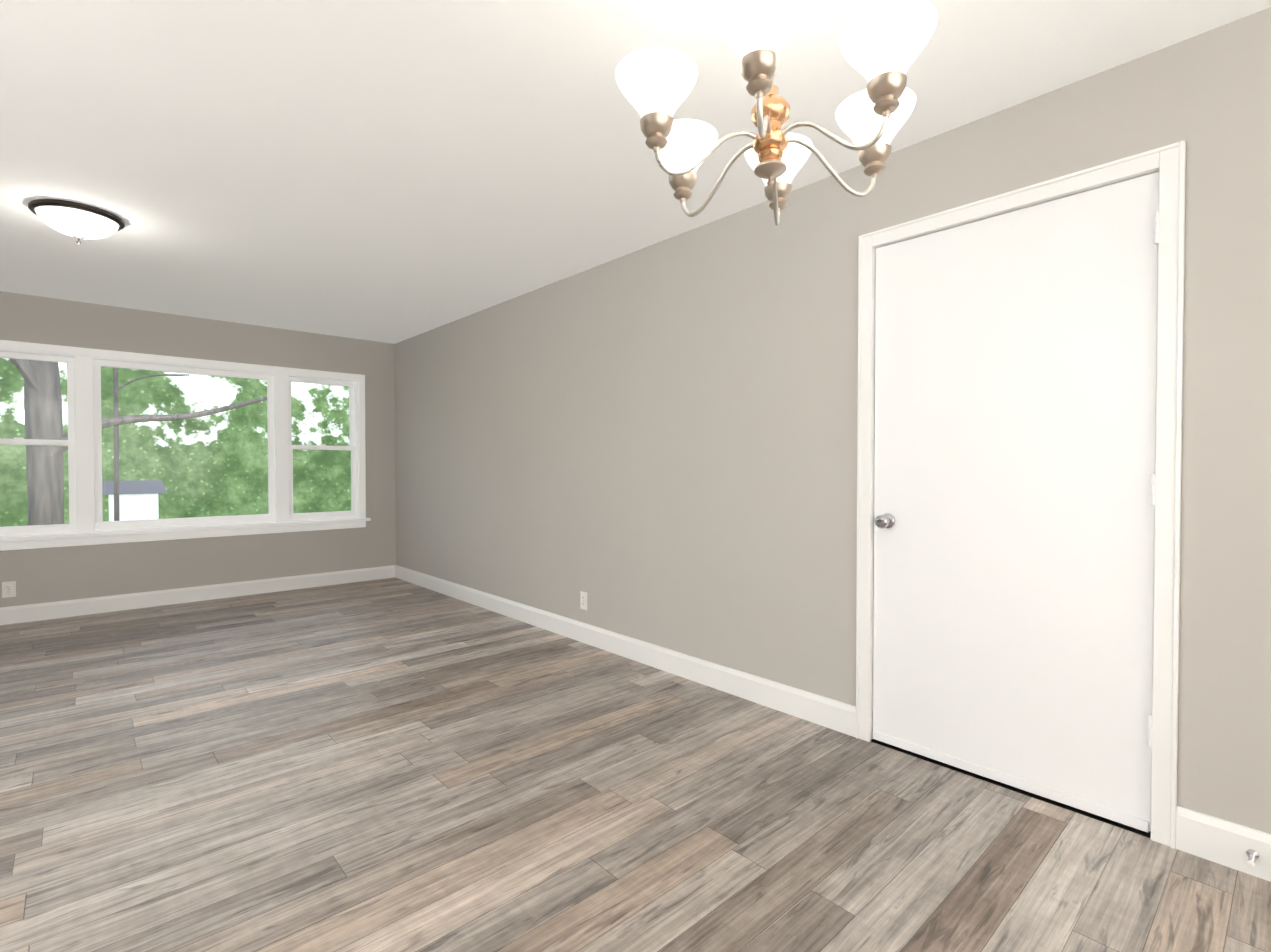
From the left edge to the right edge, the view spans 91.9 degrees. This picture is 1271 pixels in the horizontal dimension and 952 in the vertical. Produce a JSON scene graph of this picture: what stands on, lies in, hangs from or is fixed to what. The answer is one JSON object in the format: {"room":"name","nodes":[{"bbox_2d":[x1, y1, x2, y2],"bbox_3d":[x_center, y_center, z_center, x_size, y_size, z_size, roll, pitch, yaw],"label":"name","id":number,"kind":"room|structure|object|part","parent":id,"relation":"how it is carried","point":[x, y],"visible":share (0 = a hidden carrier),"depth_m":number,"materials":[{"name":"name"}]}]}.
{"room":"empty living room","nodes":[
{"label":"empty living room","id":0,"kind":"room"},
{"bbox_2d":[0,291,395,607],"bbox_3d":[-4.296,-0.132,4.763,5.080,2.400,0.140,-1,1,-42],"label":"wall","id":1,"kind":"structure","parent":0,"point":[45,575],"depth_m":5.24,"materials":[{"name":"beige paint"}]},
{"bbox_2d":[2,581,15,597],"bbox_3d":[-4.542,0.823,4.453,0.070,0.114,0.009,-1,1,-42],"label":"outlet","id":2,"kind":"object","parent":1,"relation":"attached to","point":[8,589],"visible":1,"depth_m":4.45,"materials":[{"name":"plastic"}]},
{"bbox_2d":[0,340,370,550],"bbox_3d":[-3.768,-0.232,5.206,2.890,1.515,0.195,-1,1,-42],"label":"window","id":3,"kind":"structure","parent":1,"relation":"in","point":[83,443],"depth_m":5.07,"materials":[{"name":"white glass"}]},
{"bbox_2d":[0,565,391,624],"bbox_3d":[-4.244,1.006,4.723,4.740,0.125,0.016,-1,1,-42],"label":"baseboard","id":4,"kind":"structure","parent":1,"relation":"attached to","point":[86,606],"depth_m":5.12,"materials":[{"name":"white wood"}]},
{"bbox_2d":[0,577,1270,951],"bbox_3d":[-1.572,1.164,1.792,5.080,0.100,8.230,-1,1,-42],"label":"floor","id":5,"kind":"structure","parent":0,"point":[390,765],"depth_m":2.01,"materials":[{"name":"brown wood"}]},
{"bbox_2d":[0,0,1270,343],"bbox_3d":[-1.572,-1.336,1.753,5.080,0.100,8.230,-1,1,-42],"label":"ceiling","id":6,"kind":"structure","parent":0,"point":[388,170],"depth_m":2.29,"materials":[{"name":"white paint"}]},
{"bbox_2d":[28,199,124,243],"bbox_3d":[-2.775,-1.231,3.061,0.356,0.150,0.356,-1,1,-42],"label":"flush-mount light","id":7,"kind":"object","parent":6,"relation":"attached to","point":[78,221],"visible":1,"depth_m":2.98,"materials":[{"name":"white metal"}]},
{"bbox_3d":[-2.775,-1.239,3.061,0.314,0.090,0.314,-1,1,-42],"label":"lamp shade","id":8,"kind":"part","parent":7,"relation":"part of","materials":[{"name":"white glass"}]},
{"bbox_2d":[615,0,937,225],"bbox_3d":[0.300,-0.962,1.361,0.633,0.636,0.699,-1,1,-42],"label":"chandelier","id":9,"kind":"object","parent":6,"relation":"hanging from","point":[882,44],"visible":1,"depth_m":1.25,"materials":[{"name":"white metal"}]},
{"bbox_3d":[0.300,-0.962,1.361,0.128,0.636,0.128,-1,1,-42],"label":"canopy rod","id":10,"kind":"part","parent":9,"relation":"part of","materials":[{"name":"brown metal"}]},
{"bbox_2d":[394,7,1270,833],"bbox_3d":[0.301,-0.111,3.384,0.140,2.400,8.090,-1,1,-42],"label":"wall","id":11,"kind":"structure","parent":0,"point":[656,443],"depth_m":2.86,"materials":[{"name":"beige paint"}]},
{"bbox_2d":[580,591,586,609],"bbox_3d":[-0.337,0.810,3.988,0.009,0.114,0.070,-1,1,-42],"label":"outlet","id":12,"kind":"object","parent":11,"relation":"attached to","point":[583,600],"visible":1,"depth_m":3.98,"materials":[{"name":"plastic"}]},
{"bbox_2d":[392,565,855,736],"bbox_3d":[-0.773,1.010,4.465,0.016,0.125,5.072,-1,1,-42],"label":"baseboard","id":13,"kind":"structure","parent":11,"relation":"attached to","point":[838,716],"depth_m":3.39,"materials":[{"name":"white wood"}]},
{"bbox_2d":[873,172,1158,832],"bbox_3d":[1.277,0.083,2.196,0.105,2.025,0.900,-1,1,-42],"label":"door","id":14,"kind":"structure","parent":11,"relation":"in","point":[1015,421],"depth_m":2.14,"materials":[{"name":"white wood"}]},
{"bbox_3d":[1.000,0.183,2.474,0.069,0.062,0.062,-1,1,-42],"label":"knob","id":15,"kind":"part","parent":14,"relation":"part of","materials":[{"name":"silver metal"}]},
{"bbox_3d":[1.578,0.014,1.870,0.026,1.627,0.014,-1,1,-42],"label":"door hinges","id":16,"kind":"part","parent":14,"relation":"part of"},
{"bbox_2d":[856,140,1185,848],"bbox_3d":[1.326,0.058,2.244,0.162,2.098,1.016,-1,1,-42],"label":"door frame","id":17,"kind":"structure","parent":11,"relation":"attached to","point":[1168,162],"depth_m":1.86,"materials":[{"name":"white wood"}]},
{"bbox_2d":[1176,805,1270,881],"bbox_3d":[2.236,1.061,1.162,0.016,0.125,1.832,-1,1,-42],"label":"baseboard","id":18,"kind":"structure","parent":11,"relation":"attached to","point":[1216,839],"depth_m":1.76,"materials":[{"name":"white wood"}]},
{"bbox_2d":[1246,849,1258,862],"bbox_3d":[1.700,1.056,1.694,0.060,0.026,0.025,-1,1,-42],"label":"doorstop","id":19,"kind":"object","parent":18,"relation":"attached to","point":[1252,855],"visible":0.79,"depth_m":1.70,"materials":[{"name":"silver metal"}]},
{"bbox_2d":[1247,860,1255,868],"bbox_3d":[1.672,1.056,1.669,0.019,0.017,0.017,-1,1,-42],"label":"doorstop","id":20,"kind":"object","parent":19,"relation":"attached to","point":[1251,864],"visible":1,"depth_m":1.67,"materials":[{"name":"rubber"}]},
{"label":"outside","id":21,"kind":"structure","parent":0,"visible":0},
{"bbox_2d":[0,358,350,526],"bbox_3d":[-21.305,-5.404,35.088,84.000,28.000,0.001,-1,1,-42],"label":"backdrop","id":22,"kind":"structure","parent":21,"point":[171,402],"depth_m":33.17,"materials":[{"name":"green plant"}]},
{"bbox_3d":[-10.059,3.887,22.885,84.000,0.200,33.400,-1,1,-42],"label":"lawn","id":23,"kind":"structure","parent":21,"visible":0},
{"bbox_2d":[109,494,157,520],"bbox_3d":[-23.065,2.224,28.191,1.550,2.940,4.000,-1,1,-42],"label":"siding","id":24,"kind":"object","parent":23,"relation":"on","point":[142,511],"depth_m":26.78,"materials":[{"name":"white"}]},
{"bbox_2d":[102,480,166,494],"bbox_3d":[-23.065,0.479,28.164,2.150,0.550,4.600,-1,1,-42],"label":"roof","id":25,"kind":"structure","parent":24,"relation":"on","point":[137,487],"depth_m":27.29,"materials":[{"name":"grey"}]},
{"bbox_2d":[9,358,266,525],"bbox_3d":[-6.646,-0.523,7.619,4.036,9.018,0.547,-1,1,-42],"label":"trunk","id":26,"kind":"object","parent":23,"relation":"on","point":[45,383],"depth_m":7.21,"materials":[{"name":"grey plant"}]},
{"bbox_2d":[113,368,189,520],"bbox_3d":[-9.507,-0.571,12.090,1.232,8.950,0.100,-1,1,-42],"label":"trunk","id":27,"kind":"object","parent":23,"relation":"on","point":[116,454],"depth_m":11.70,"materials":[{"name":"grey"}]}
]}

